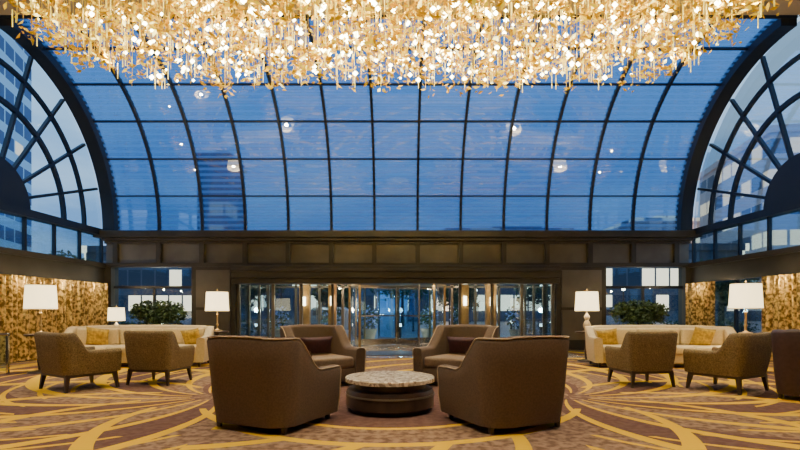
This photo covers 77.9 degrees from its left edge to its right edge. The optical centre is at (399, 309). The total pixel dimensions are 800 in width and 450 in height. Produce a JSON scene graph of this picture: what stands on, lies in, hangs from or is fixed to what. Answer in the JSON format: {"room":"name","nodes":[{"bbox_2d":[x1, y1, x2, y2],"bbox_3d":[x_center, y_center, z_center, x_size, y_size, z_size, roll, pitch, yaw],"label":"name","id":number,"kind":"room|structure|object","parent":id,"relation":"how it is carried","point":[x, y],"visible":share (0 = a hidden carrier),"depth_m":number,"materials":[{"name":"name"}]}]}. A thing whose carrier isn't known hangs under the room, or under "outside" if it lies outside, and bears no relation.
{"room":"hotel lobby","nodes":[
{"label":"hotel lobby","id":0,"kind":"room"},
{"bbox_2d":[114,286,190,304],"bbox_3d":[-7.485,0.235,15.100,2.430,1.930,0.100,0,0,0],"label":"frame","id":1,"kind":"object","parent":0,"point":[154,288],"visible":0.33,"depth_m":15.05,"materials":[{"name":"grey metal"}]},
{"bbox_2d":[349,286,350,342],"bbox_3d":[-1.750,0.180,17.200,0.070,2.040,0.070,0,0,0],"label":"post","id":2,"kind":"object","parent":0,"point":[349,286],"depth_m":17.17,"materials":[{"name":"brown metal"}]},
{"bbox_2d":[359,285,360,346],"bbox_3d":[-1.307,0.180,16.075,0.070,2.040,0.070,0,0,0],"label":"post","id":3,"kind":"object","parent":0,"point":[359,285],"depth_m":16.04,"materials":[{"name":"gold metal"}]},
{"bbox_2d":[364,288,365,338],"bbox_3d":[-1.307,0.180,18.325,0.070,2.040,0.070,0,0,0],"label":"post","id":4,"kind":"object","parent":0,"point":[364,288],"depth_m":18.29,"materials":[{"name":"metal"}]},
{"bbox_2d":[0,350,799,449],"bbox_3d":[-0.075,1.300,5.900,18.250,0.200,18.400,0,0,0],"label":"floor","id":5,"kind":"structure","parent":0,"point":[146,413],"depth_m":5.47,"materials":[{"name":"carpet"}]},
{"bbox_2d":[0,333,9,373],"bbox_3d":[-7.975,0.815,9.300,1.250,0.770,0.060,0,0,0],"label":"glass railing","id":6,"kind":"object","parent":5,"relation":"on","point":[7,335],"visible":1,"depth_m":9.28,"materials":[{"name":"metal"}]},
{"bbox_2d":[24,334,40,373],"bbox_3d":[-6.930,0.830,9.550,0.540,0.740,0.540,0,0,0],"label":"side table","id":7,"kind":"object","parent":5,"relation":"on","point":[39,369],"visible":0.29,"depth_m":9.38,"materials":[{"name":"brown wood"}]},
{"bbox_2d":[23,282,57,331],"bbox_3d":[-6.930,-0.049,9.550,0.550,1.018,0.550,0,0,0],"label":"table lamp","id":8,"kind":"object","parent":7,"relation":"on","point":[40,296],"visible":0.91,"depth_m":9.35,"materials":[{"name":"white fabric"}]},
{"bbox_2d":[0,274,107,362],"bbox_3d":[-8.740,0.190,11.950,0.188,1.960,5.500,0,0,0],"label":"wall panel","id":9,"kind":"object","parent":5,"relation":"on","point":[80,303],"visible":0.65,"depth_m":11.96,"materials":[{"name":"fabric"}]},
{"bbox_2d":[34,331,121,393],"bbox_3d":[-4.971,0.765,7.617,0.917,0.870,0.885,0,0,32],"label":"lounge chair","id":10,"kind":"object","parent":5,"relation":"on","point":[61,355],"visible":1,"depth_m":7.29,"materials":[{"name":"fabric"}]},
{"bbox_2d":[64,325,213,366],"bbox_3d":[-5.682,0.765,10.720,3.090,0.870,1.000,0,0,-6],"label":"sofa","id":11,"kind":"object","parent":5,"relation":"on","point":[99,336],"visible":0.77,"depth_m":10.80,"materials":[{"name":"beige fabric"}]},
{"bbox_2d":[86,326,108,344],"bbox_3d":[-6.534,0.580,10.691,0.460,0.420,0.160,9,15,-12],"label":"throw pillow","id":12,"kind":"object","parent":11,"relation":"on","point":[94,336],"depth_m":10.63,"materials":[{"name":"yellow fabric"}]},
{"bbox_2d":[181,328,199,343],"bbox_3d":[-4.571,0.600,10.867,0.420,0.380,0.140,-9,16,5],"label":"throw pillow","id":13,"kind":"object","parent":11,"relation":"on","point":[188,336],"depth_m":10.80,"materials":[{"name":"yellow fabric"}]},
{"bbox_2d":[129,300,187,324],"bbox_3d":[-5.885,0.472,12.105,1.415,1.457,0.854,0,0,0],"label":"potted shrub","id":14,"kind":"object","parent":5,"relation":"on","point":[156,314],"visible":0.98,"depth_m":11.95,"materials":[{"name":"green plant"}]},
{"bbox_2d":[123,330,194,385],"bbox_3d":[-3.975,0.765,8.165,0.819,0.870,0.790,0,0,8],"label":"lounge chair","id":15,"kind":"object","parent":5,"relation":"on","point":[146,351],"visible":1,"depth_m":7.83,"materials":[{"name":"fabric"}]},
{"bbox_2d":[214,331,228,334],"bbox_3d":[-4.340,0.850,11.750,0.540,0.700,0.540,0,0,0],"label":"side table","id":16,"kind":"object","parent":5,"relation":"on","point":[215,332],"visible":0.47,"depth_m":11.59,"materials":[{"name":"brown wood"}]},
{"bbox_2d":[205,289,228,330],"bbox_3d":[-4.340,-0.004,11.750,0.545,1.009,0.545,0,0,0],"label":"table lamp","id":17,"kind":"object","parent":16,"relation":"on","point":[217,300],"visible":0.96,"depth_m":11.54,"materials":[{"name":"white fabric"}]},
{"bbox_2d":[207,335,341,434],"bbox_3d":[-1.356,0.725,5.234,1.072,0.950,1.078,0,0,24],"label":"armchair","id":18,"kind":"object","parent":5,"relation":"on","point":[257,381],"visible":1,"depth_m":4.78,"materials":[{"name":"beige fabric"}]},
{"bbox_2d":[280,324,365,380],"bbox_3d":[-1.323,0.725,8.134,1.122,0.950,1.128,0,0,-34],"label":"armchair","id":19,"kind":"object","parent":5,"relation":"on","point":[326,344],"visible":0.63,"depth_m":8.18,"materials":[{"name":"beige fabric"}]},
{"bbox_2d":[301,336,332,353],"bbox_3d":[-1.400,0.590,8.249,0.582,0.306,0.164,0,14,-34],"label":"cushion","id":20,"kind":"object","parent":19,"relation":"on","point":[315,344],"depth_m":8.19,"materials":[{"name":"red fabric"}]},
{"bbox_2d":[312,354,353,367],"bbox_3d":[-1.244,0.830,8.016,0.706,0.170,0.829,0,0,-34],"label":"seat cushion","id":21,"kind":"object","parent":19,"relation":"on","point":[343,360],"depth_m":7.76,"materials":[{"name":"beige fabric"}]},
{"bbox_2d":[345,371,434,416],"bbox_3d":[-0.120,1.000,6.000,1.080,0.400,1.080,0,0,0],"label":"coffee table","id":22,"kind":"object","parent":5,"relation":"on","point":[373,393],"visible":1,"depth_m":5.59,"materials":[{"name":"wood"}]},
{"bbox_2d":[104,267,690,324],"bbox_3d":[-0.075,-0.050,15.100,17.650,2.500,0.400,0,0,0],"label":"posts","id":23,"kind":"object","parent":5,"relation":"on","point":[111,274],"visible":0.39,"depth_m":15.02,"materials":[{"name":"brown metal"}]},
{"bbox_2d":[191,267,605,349],"bbox_3d":[-0.035,-0.050,15.090,12.470,2.500,0.420,0,0,0],"label":"piers","id":24,"kind":"object","parent":5,"relation":"on","point":[573,344],"visible":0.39,"depth_m":14.88,"materials":[{"name":"brown wood"}]},
{"bbox_2d":[230,265,561,284],"bbox_3d":[-0.125,-1.040,14.840,9.650,0.520,0.920,0,0,0],"label":"beam","id":25,"kind":"structure","parent":24,"relation":"attached to","point":[240,274],"depth_m":14.45,"materials":[{"name":"brown metal"}]},
{"bbox_2d":[106,244,688,267],"bbox_3d":[-0.075,-1.700,15.150,17.650,0.800,0.300,0,0,0],"label":"wall paneling","id":26,"kind":"object","parent":24,"relation":"on","point":[128,253],"visible":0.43,"depth_m":15.00,"materials":[{"name":"brown wood"}]},
{"bbox_2d":[104,241,690,266],"bbox_3d":[-0.075,-1.690,14.930,17.650,0.780,0.140,0,0,0],"label":"frieze rails","id":27,"kind":"object","parent":26,"relation":"attached to","point":[105,242],"visible":0.86,"depth_m":14.86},
{"bbox_2d":[94,230,700,240],"bbox_3d":[-0.075,-2.215,14.975,18.050,0.290,0.650,0,0,0],"label":"ledge","id":28,"kind":"object","parent":26,"relation":"on","point":[105,235],"visible":0.78,"depth_m":14.65,"materials":[{"name":"brown metal"}]},
{"bbox_2d":[0,15,797,229],"bbox_3d":[-0.075,-4.460,12.990,17.640,4.200,4.221,0,0,0],"label":"vault","id":29,"kind":"object","parent":28,"relation":"on","point":[324,156],"visible":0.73,"depth_m":14.07,"materials":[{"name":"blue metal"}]},
{"bbox_2d":[196,270,601,339],"bbox_3d":[-0.035,-0.150,14.860,12.170,2.100,0.040,0,0,0],"label":"panels","id":30,"kind":"object","parent":24,"relation":"attached to","point":[572,281],"visible":0.71,"depth_m":14.84,"materials":[{"name":"brown metal"}]},
{"bbox_2d":[412,324,498,380],"bbox_3d":[0.973,0.725,8.134,1.122,0.950,1.128,0,0,34],"label":"armchair","id":31,"kind":"object","parent":5,"relation":"on","point":[448,344],"visible":0.6,"depth_m":8.20,"materials":[{"name":"beige fabric"}]},
{"bbox_2d":[424,353,464,367],"bbox_3d":[0.894,0.830,8.016,0.706,0.170,0.829,0,0,34],"label":"seat cushion","id":32,"kind":"object","parent":31,"relation":"on","point":[431,360],"depth_m":7.78,"materials":[{"name":"beige fabric"}]},
{"bbox_2d":[447,336,477,352],"bbox_3d":[1.050,0.590,8.249,0.582,0.306,0.164,0,14,34],"label":"cushion","id":33,"kind":"object","parent":31,"relation":"on","point":[456,344],"depth_m":8.20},
{"bbox_2d":[437,335,568,434],"bbox_3d":[1.116,0.725,5.234,1.072,0.950,1.078,0,0,-24],"label":"armchair","id":34,"kind":"object","parent":5,"relation":"on","point":[512,381],"visible":1,"depth_m":4.78,"materials":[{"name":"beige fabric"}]},
{"bbox_2d":[575,331,588,361],"bbox_3d":[4.380,0.850,11.600,0.540,0.700,0.540,0,0,0],"label":"side table","id":35,"kind":"object","parent":5,"relation":"on","point":[585,353],"visible":0.43,"depth_m":11.56,"materials":[{"name":"brown wood"}]},
{"bbox_2d":[575,289,598,330],"bbox_3d":[4.380,-0.004,11.600,0.545,1.009,0.545,0,0,0],"label":"table lamp","id":36,"kind":"object","parent":35,"relation":"on","point":[586,301],"visible":0.81,"depth_m":11.40,"materials":[{"name":"white fabric"}]},
{"bbox_2d":[609,299,670,324],"bbox_3d":[5.848,0.464,12.094,1.480,1.471,0.819,0,0,0],"label":"potted shrub","id":37,"kind":"object","parent":5,"relation":"on","point":[647,311],"visible":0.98,"depth_m":11.96,"materials":[{"name":"green plant"}]},
{"bbox_2d":[605,331,677,387],"bbox_3d":[3.885,0.765,7.965,0.819,0.870,0.790,0,0,-8],"label":"lounge chair","id":38,"kind":"object","parent":5,"relation":"on","point":[640,352],"visible":1,"depth_m":7.63,"materials":[{"name":"fabric"}]},
{"bbox_2d":[606,286,682,324],"bbox_3d":[7.400,0.235,15.100,2.400,1.930,0.100,0,0,0],"label":"frame","id":39,"kind":"object","parent":5,"relation":"on","point":[642,288],"visible":0.33,"depth_m":15.05,"materials":[{"name":"grey metal"}]},
{"bbox_2d":[585,325,735,366],"bbox_3d":[5.622,0.765,10.620,3.090,0.870,1.000,0,0,6],"label":"sofa","id":40,"kind":"object","parent":5,"relation":"on","point":[597,337],"visible":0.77,"depth_m":10.68,"materials":[{"name":"beige fabric"}]},
{"bbox_2d":[596,328,618,344],"bbox_3d":[4.511,0.600,10.767,0.420,0.380,0.140,-9,14,17],"label":"throw pillow","id":41,"kind":"object","parent":40,"relation":"on","point":[609,337],"depth_m":10.70,"materials":[{"name":"yellow fabric"}]},
{"bbox_2d":[689,326,715,344],"bbox_3d":[6.474,0.580,10.591,0.460,0.420,0.160,9,17,0],"label":"throw pillow","id":42,"kind":"object","parent":40,"relation":"on","point":[700,336],"depth_m":10.53,"materials":[{"name":"yellow fabric"}]},
{"bbox_2d":[686,281,714,325],"bbox_3d":[8.590,0.190,14.150,0.188,1.960,1.300,0,0,0],"label":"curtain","id":43,"kind":"object","parent":5,"relation":"on","point":[700,297],"visible":0.6,"depth_m":14.06,"materials":[{"name":"metal"}]},
{"bbox_2d":[683,332,771,394],"bbox_3d":[4.970,0.765,7.466,0.917,0.870,0.885,0,0,-30],"label":"lounge chair","id":44,"kind":"object","parent":5,"relation":"on","point":[741,356],"visible":0.96,"depth_m":7.13,"materials":[{"name":"fabric"}]},
{"bbox_2d":[762,273,799,360],"bbox_3d":[8.590,0.190,9.850,0.188,1.960,3.700,0,0,0],"label":"wall","id":45,"kind":"structure","parent":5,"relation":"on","point":[781,293],"depth_m":11.11,"materials":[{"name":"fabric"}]},
{"bbox_2d":[771,329,799,398],"bbox_3d":[5.627,0.725,6.577,1.000,0.950,0.999,0,0,-35],"label":"armchair","id":46,"kind":"object","parent":5,"relation":"on","point":[785,343],"visible":1,"depth_m":6.53,"materials":[{"name":"leather"}]},
{"bbox_3d":[6.670,0.830,9.550,0.540,0.740,0.540,0,0,0],"label":"side table","id":47,"kind":"object","parent":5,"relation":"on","visible":0},
{"bbox_2d":[728,280,763,332],"bbox_3d":[6.670,-0.064,9.550,0.566,1.048,0.566,0,0,0],"label":"table lamp","id":48,"kind":"object","parent":47,"relation":"on","point":[745,295],"visible":0.96,"depth_m":9.35,"materials":[{"name":"white fabric"}]},
{"bbox_3d":[-7.450,0.925,13.000,0.500,0.550,0.500,0,0,0],"label":"side table","id":49,"kind":"object","parent":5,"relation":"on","visible":0},
{"bbox_2d":[107,305,124,324],"bbox_3d":[-7.450,0.262,13.000,0.419,0.776,0.419,0,0,0],"label":"table lamp","id":50,"kind":"object","parent":49,"relation":"on","point":[116,313],"visible":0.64,"depth_m":12.84,"materials":[{"name":"white fabric"}]},
{"bbox_2d":[0,0,799,14],"bbox_3d":[-0.075,-6.560,3.770,18.250,0.200,14.140,0,0,0],"label":"ceiling","id":51,"kind":"structure","parent":0,"point":[794,8],"depth_m":10.57,"materials":[{"name":"beige paint"}]},
{"bbox_2d":[3,0,791,98],"bbox_3d":[-0.183,-5.013,7.317,10.845,2.885,3.308,0,0,0],"label":"chandelier","id":52,"kind":"object","parent":51,"relation":"hanging from","point":[155,26],"visible":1,"depth_m":7.38,"materials":[{"name":"gold metal"}]},
{"bbox_2d":[429,289,430,336],"bbox_3d":[1.107,0.180,18.325,0.070,2.040,0.070,0,0,0],"label":"post","id":53,"kind":"object","parent":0,"point":[429,289],"depth_m":18.29,"materials":[{"name":"metal"}]},
{"bbox_2d":[433,285,434,332],"bbox_3d":[1.107,0.180,16.075,0.070,2.040,0.070,0,0,0],"label":"post","id":54,"kind":"object","parent":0,"point":[433,285],"depth_m":16.04,"materials":[{"name":"gold metal"}]},
{"bbox_2d":[444,286,445,324],"bbox_3d":[1.550,0.180,17.200,0.070,2.040,0.070,0,0,0],"label":"post","id":55,"kind":"object","parent":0,"point":[444,286],"depth_m":17.17,"materials":[{"name":"brown metal"}]},
{"bbox_2d":[351,343,584,357],"bbox_3d":[-0.100,1.300,15.800,9.600,0.200,6.800,0,0,0],"label":"floor","id":56,"kind":"structure","parent":0,"point":[385,347],"depth_m":15.43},
{"bbox_2d":[351,287,361,343],"bbox_3d":[-1.503,0.180,17.200,0.435,2.040,2.208,0,0,0],"label":"wall","id":57,"kind":"structure","parent":56,"relation":"on","point":[352,288],"depth_m":17.73,"materials":[{"name":"clear glass"}]},
{"bbox_2d":[355,285,435,346],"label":"door","id":58,"kind":"structure","parent":57,"relation":"in","point":[381,340],"depth_m":16.91,"materials":[{"name":"silver metal"}]},
{"bbox_2d":[366,351,411,355],"bbox_3d":[-0.100,1.194,13.700,2.400,0.012,1.400,0,0,0],"label":"mat","id":59,"kind":"object","parent":56,"relation":"on","point":[368,353],"visible":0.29,"depth_m":13.52,"materials":[{"name":"grey fabric"}]},
{"bbox_2d":[237,284,553,337],"bbox_3d":[-0.130,0.210,15.060,9.620,1.980,0.120,0,0,0],"label":"screen posts","id":60,"kind":"object","parent":56,"relation":"on","point":[238,285],"visible":0.64,"depth_m":15.00,"materials":[{"name":"gold metal"}]},
{"bbox_2d":[241,285,550,337],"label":"glass doors","id":61,"kind":"structure","parent":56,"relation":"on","point":[255,299],"depth_m":17.20,"materials":[{"name":"clear glass"}]},
{"bbox_2d":[348,285,445,286],"bbox_3d":[-0.100,-0.950,17.200,3.400,0.260,3.400,0,0,0],"label":"drum canopy","id":62,"kind":"object","parent":56,"relation":"on","point":[348,285],"visible":0.23,"depth_m":16.57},
{"bbox_2d":[396,286,398,344],"bbox_3d":[-0.100,0.170,17.200,0.100,2.060,0.100,0,0,0],"label":"shaft","id":63,"kind":"object","parent":56,"relation":"on","point":[396,286],"visible":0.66,"depth_m":17.15,"materials":[{"name":"silver metal"}]},
{"bbox_2d":[432,286,443,334],"bbox_3d":[1.303,0.180,17.200,0.435,2.040,2.208,0,0,0],"label":"wall","id":64,"kind":"structure","parent":56,"relation":"on","point":[439,290],"depth_m":17.76,"materials":[{"name":"clear glass"}]},
{"bbox_3d":[-9.050,0.200,10.900,0.300,2.000,8.200,0,0,0],"label":"wall","id":65,"kind":"structure","parent":0,"visible":0},
{"bbox_2d":[0,247,106,282],"bbox_3d":[-9.010,-1.100,10.900,0.380,0.600,8.200,0,0,0],"label":"beam","id":66,"kind":"structure","parent":65,"relation":"on","point":[18,262],"depth_m":12.50,"materials":[{"name":"brown paint"}]},
{"bbox_2d":[23,217,102,262],"bbox_3d":[-9.050,-1.815,10.900,0.080,0.890,8.260,0,0,0],"label":"clerestory mullions","id":67,"kind":"object","parent":66,"relation":"on","point":[24,218],"visible":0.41,"depth_m":12.95,"materials":[{"name":"black metal"}]},
{"bbox_2d":[0,211,99,261],"bbox_3d":[-9.050,-1.815,10.900,0.016,0.890,8.200,0,0,0],"label":"glass","id":68,"kind":"object","parent":67,"relation":"in","point":[39,233],"depth_m":12.65,"materials":[{"name":"glass"}]},
{"bbox_2d":[0,201,101,233],"bbox_3d":[-9.050,-2.330,10.900,0.300,0.180,8.200,0,0,0],"label":"beam","id":69,"kind":"structure","parent":67,"relation":"on","point":[4,207],"depth_m":12.46,"materials":[{"name":"grey metal"}]},
{"bbox_2d":[0,156,30,209],"bbox_3d":[-9.050,-2.910,10.900,0.200,1.100,2.200,0,0,0],"label":"hub","id":70,"kind":"object","parent":69,"relation":"on","point":[13,191],"depth_m":11.40,"materials":[{"name":"black metal"}]},
{"bbox_2d":[0,58,86,224],"bbox_3d":[-9.050,-4.410,10.515,0.160,4.100,7.430,0,0,0],"label":"lunette arcs","id":71,"kind":"object","parent":69,"relation":"on","point":[4,102],"visible":0.92,"depth_m":12.86,"materials":[{"name":"black metal"}]},
{"bbox_2d":[0,56,33,158],"bbox_3d":[-9.050,-4.785,11.688,0.090,2.875,0.994,0,0,0],"label":"bar","id":72,"kind":"object","parent":71,"relation":"attached to","point":[13,118],"visible":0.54,"depth_m":11.65,"materials":[{"name":"grey metal"}]},
{"bbox_2d":[12,99,64,169],"bbox_3d":[-9.050,-4.423,12.399,0.090,2.468,1.820,0,0,0],"label":"bar","id":73,"kind":"object","parent":71,"relation":"attached to","point":[59,104],"visible":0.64,"depth_m":12.27,"materials":[{"name":"grey metal"}]},
{"bbox_2d":[22,143,85,183],"bbox_3d":[-9.050,-3.859,12.963,0.090,1.820,2.468,0,0,0],"label":"bar","id":74,"kind":"object","parent":71,"relation":"attached to","point":[59,159],"visible":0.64,"depth_m":12.75,"materials":[{"name":"grey metal"}]},
{"bbox_2d":[29,188,97,198],"bbox_3d":[-9.050,-3.148,13.325,0.090,0.994,2.875,0,0,0],"label":"bar","id":75,"kind":"object","parent":71,"relation":"attached to","point":[88,189],"visible":0.79,"depth_m":13.08,"materials":[{"name":"grey metal"}]},
{"bbox_3d":[8.900,0.200,10.900,0.300,2.000,8.200,0,0,0],"label":"wall","id":76,"kind":"structure","parent":0,"visible":0},
{"bbox_2d":[734,280,736,332],"bbox_3d":[8.900,0.150,10.800,0.080,1.900,4.660,0,0,0],"label":"lower mullions","id":77,"kind":"object","parent":76,"relation":"attached to","point":[735,281],"visible":0.25,"depth_m":13.07,"materials":[{"name":"grey metal"}]},
{"bbox_2d":[715,278,761,332],"bbox_3d":[8.900,0.150,10.900,0.016,1.900,8.200,0,0,0],"label":"glass","id":78,"kind":"object","parent":76,"relation":"attached to","point":[724,316],"visible":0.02,"depth_m":13.30,"materials":[{"name":"glass"}]},
{"bbox_2d":[688,245,799,282],"bbox_3d":[8.860,-1.100,10.900,0.380,0.600,8.200,0,0,0],"label":"beam","id":79,"kind":"structure","parent":76,"relation":"on","point":[782,261],"depth_m":12.39,"materials":[{"name":"brown paint"}]},
{"bbox_2d":[692,217,770,262],"bbox_3d":[8.900,-1.815,10.900,0.080,0.890,8.260,0,0,0],"label":"mullions","id":80,"kind":"object","parent":79,"relation":"on","point":[768,218],"visible":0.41,"depth_m":12.92,"materials":[{"name":"black metal"}]},
{"bbox_2d":[693,200,799,233],"bbox_3d":[8.900,-2.330,10.900,0.300,0.180,8.200,0,0,0],"label":"beam","id":81,"kind":"structure","parent":80,"relation":"on","point":[794,205],"depth_m":12.32,"materials":[{"name":"grey metal"}]},
{"bbox_2d":[708,53,799,224],"bbox_3d":[8.900,-4.410,10.515,0.160,4.100,7.430,0,0,0],"label":"lunette arcs","id":82,"kind":"object","parent":81,"relation":"on","point":[786,103],"visible":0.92,"depth_m":12.70,"materials":[{"name":"black metal"}]},
{"bbox_2d":[697,188,764,198],"bbox_3d":[8.900,-3.148,13.325,0.090,0.994,2.875,0,0,0],"label":"bar","id":83,"kind":"object","parent":82,"relation":"attached to","point":[700,189],"visible":0.71,"depth_m":13.11,"materials":[{"name":"grey metal"}]},
{"bbox_2d":[709,143,770,183],"bbox_3d":[8.900,-3.859,12.963,0.090,1.820,2.468,0,0,0],"label":"bar","id":84,"kind":"object","parent":82,"relation":"attached to","point":[719,150],"visible":0.71,"depth_m":12.76,"materials":[{"name":"grey metal"}]},
{"bbox_2d":[694,21,799,228],"bbox_3d":[8.900,-4.405,10.900,0.001,4.090,8.180,0,0,0],"label":"glass","id":85,"kind":"object","parent":82,"relation":"in","point":[787,83],"depth_m":12.43,"materials":[{"name":"clear glass"}]},
{"bbox_2d":[730,99,779,169],"bbox_3d":[8.900,-4.423,12.399,0.090,2.468,1.820,0,0,0],"label":"bar","id":86,"kind":"object","parent":82,"relation":"attached to","point":[732,102],"visible":0.64,"depth_m":12.28,"materials":[{"name":"grey metal"}]},
{"bbox_2d":[760,56,791,158],"bbox_3d":[8.900,-4.785,11.688,0.090,2.875,0.994,0,0,0],"label":"bar","id":87,"kind":"object","parent":82,"relation":"attached to","point":[782,130],"visible":0.64,"depth_m":11.65,"materials":[{"name":"grey metal"}]},
{"bbox_2d":[763,153,799,208],"bbox_3d":[8.900,-2.910,10.900,0.200,1.100,2.200,0,0,0],"label":"hub","id":88,"kind":"object","parent":81,"relation":"on","point":[784,187],"depth_m":11.30,"materials":[{"name":"metal"}]},
{"bbox_2d":[695,210,799,261],"bbox_3d":[8.900,-1.815,10.900,0.016,0.890,8.200,0,0,0],"label":"glass","id":89,"kind":"object","parent":80,"relation":"in","point":[785,228],"depth_m":12.51,"materials":[{"name":"glass"}]},
{"label":"outside","id":90,"kind":"structure","parent":0,"visible":0},
{"bbox_2d":[270,321,677,338],"bbox_3d":[0.000,1.400,90.000,300.000,0.200,220.000,0,0,0],"label":"ground","id":91,"kind":"structure","parent":90,"point":[504,328],"depth_m":39.00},
{"bbox_2d":[0,29,31,209],"bbox_3d":[-66.000,-34.700,62.000,26.600,72.000,22.600,0,0,-17],"label":"office tower","id":92,"kind":"structure","parent":91,"relation":"on","point":[12,53],"depth_m":71.05,"materials":[{"name":"blue glass"}]},
{"bbox_2d":[119,320,144,324],"bbox_3d":[-11.992,0.812,20.009,4.037,0.975,0.771,0,0,0],"label":"hedge","id":93,"kind":"object","parent":91,"relation":"on","point":[123,322],"visible":0.04,"depth_m":19.90,"materials":[{"name":"green plant"}]},
{"bbox_2d":[119,313,190,324],"bbox_3d":[-13.183,0.575,27.002,4.265,1.450,1.800,0,0,-6],"label":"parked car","id":94,"kind":"object","parent":91,"relation":"on","point":[187,321],"visible":0.12,"depth_m":26.25,"materials":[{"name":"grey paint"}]},
{"bbox_2d":[103,246,377,320],"bbox_3d":[-20.000,-3.700,62.000,34.600,10.000,8.600,0,0,0],"label":"block","id":95,"kind":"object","parent":91,"relation":"on","point":[127,276],"visible":0.02,"depth_m":58.00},
{"bbox_2d":[270,285,288,295],"bbox_3d":[-8.205,-0.844,28.921,4.010,4.289,3.699,0,0,0],"label":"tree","id":96,"kind":"object","parent":91,"relation":"on","point":[276,289],"visible":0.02,"depth_m":28.84,"materials":[{"name":"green plant"}]},
{"bbox_2d":[270,305,289,336],"bbox_3d":[-4.999,0.533,20.314,1.008,1.535,0.940,0,0,40],"label":"flower planter","id":97,"kind":"object","parent":91,"relation":"on","point":[278,313],"visible":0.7,"depth_m":20.22,"materials":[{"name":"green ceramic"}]},
{"bbox_2d":[280,285,281,324],"bbox_3d":[-6.000,-0.175,25.000,0.260,2.950,0.254,0,0,0],"label":"street lamp","id":98,"kind":"object","parent":91,"relation":"on","point":[280,285],"visible":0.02,"depth_m":24.96,"materials":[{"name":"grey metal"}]},
{"bbox_2d":[322,307,327,324],"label":"flower planter","id":99,"kind":"object","parent":91,"relation":"on","point":[325,313],"depth_m":21.36,"materials":[{"name":"beige ceramic"}]},
{"bbox_2d":[285,307,375,334],"bbox_3d":[-3.382,0.575,24.600,4.265,1.450,1.800,0,0,0],"label":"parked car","id":100,"kind":"object","parent":91,"relation":"on","point":[291,321],"visible":0.09,"depth_m":23.75,"materials":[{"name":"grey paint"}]},
{"bbox_2d":[311,285,362,308],"bbox_3d":[-3.972,-0.493,30.946,3.283,3.586,3.044,0,0,0],"label":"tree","id":101,"kind":"object","parent":91,"relation":"on","point":[324,291],"visible":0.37,"depth_m":30.25,"materials":[{"name":"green plant"}]},
{"bbox_2d":[337,308,341,323],"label":"flower planter","id":102,"kind":"object","parent":91,"relation":"on","point":[338,311],"depth_m":21.48,"materials":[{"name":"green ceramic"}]},
{"bbox_2d":[362,305,377,338],"bbox_3d":[-1.258,0.540,21.003,0.943,1.519,1.002,0,0,0],"label":"flower planter","id":103,"kind":"object","parent":91,"relation":"on","point":[370,333],"visible":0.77,"depth_m":20.83,"materials":[{"name":"beige ceramic"}]},
{"bbox_2d":[370,288,428,300],"bbox_3d":[0.261,-1.268,39.950,5.491,5.137,5.006,0,0,0],"label":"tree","id":104,"kind":"object","parent":91,"relation":"on","point":[371,289],"visible":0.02,"depth_m":39.19,"materials":[{"name":"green plant"}]},
{"bbox_2d":[420,305,431,336],"bbox_3d":[1.191,0.545,21.225,1.000,1.509,1.027,0,0,0],"label":"flower planter","id":105,"kind":"object","parent":91,"relation":"on","point":[425,331],"visible":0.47,"depth_m":21.02,"materials":[{"name":"beige ceramic"}]},
{"bbox_2d":[449,285,449,324],"bbox_3d":[2.600,-0.175,26.000,0.260,2.950,0.254,0,0,0],"label":"street lamp","id":106,"kind":"object","parent":91,"relation":"on","point":[449,285],"visible":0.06,"depth_m":25.96,"materials":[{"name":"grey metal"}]},
{"bbox_2d":[431,285,479,324],"bbox_3d":[3.663,-0.553,32.956,3.546,3.706,3.351,0,0,-8],"label":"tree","id":107,"kind":"object","parent":91,"relation":"on","point":[455,290],"visible":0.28,"depth_m":32.42,"materials":[{"name":"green plant"}]},
{"bbox_2d":[449,305,469,323],"bbox_3d":[2.602,0.495,21.564,0.981,1.610,0.968,0,0,0],"label":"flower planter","id":108,"kind":"object","parent":91,"relation":"on","point":[455,312],"visible":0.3,"depth_m":21.56,"materials":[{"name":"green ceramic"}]},
{"bbox_2d":[504,304,518,335],"bbox_3d":[4.791,0.516,20.273,1.008,1.568,1.059,0,0,0],"label":"flower planter","id":109,"kind":"object","parent":91,"relation":"on","point":[513,332],"visible":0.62,"depth_m":20.22,"materials":[{"name":"beige ceramic"}]},
{"bbox_2d":[514,285,518,302],"bbox_3d":[8.331,-0.825,27.864,3.836,4.250,3.562,0,0,0],"label":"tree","id":110,"kind":"object","parent":91,"relation":"on","point":[517,298],"visible":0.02,"depth_m":28.04,"materials":[{"name":"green plant"}]},
{"bbox_2d":[420,243,691,321],"bbox_3d":[20.000,-3.700,60.000,38.600,10.000,8.600,0,0,0],"label":"block","id":111,"kind":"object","parent":91,"relation":"on","point":[614,276],"visible":0.02,"depth_m":56.00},
{"bbox_2d":[606,307,649,324],"bbox_3d":[9.617,0.575,24.000,4.265,1.450,1.800,0,0,0],"label":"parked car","id":112,"kind":"object","parent":91,"relation":"on","point":[609,319],"visible":0.03,"depth_m":23.15,"materials":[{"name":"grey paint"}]},
{"bbox_2d":[661,318,677,324],"bbox_3d":[12.390,0.805,19.995,4.074,0.989,0.772,0,0,0],"label":"hedge","id":113,"kind":"object","parent":91,"relation":"on","point":[669,322],"visible":0.05,"depth_m":19.99,"materials":[{"name":"green plant"}]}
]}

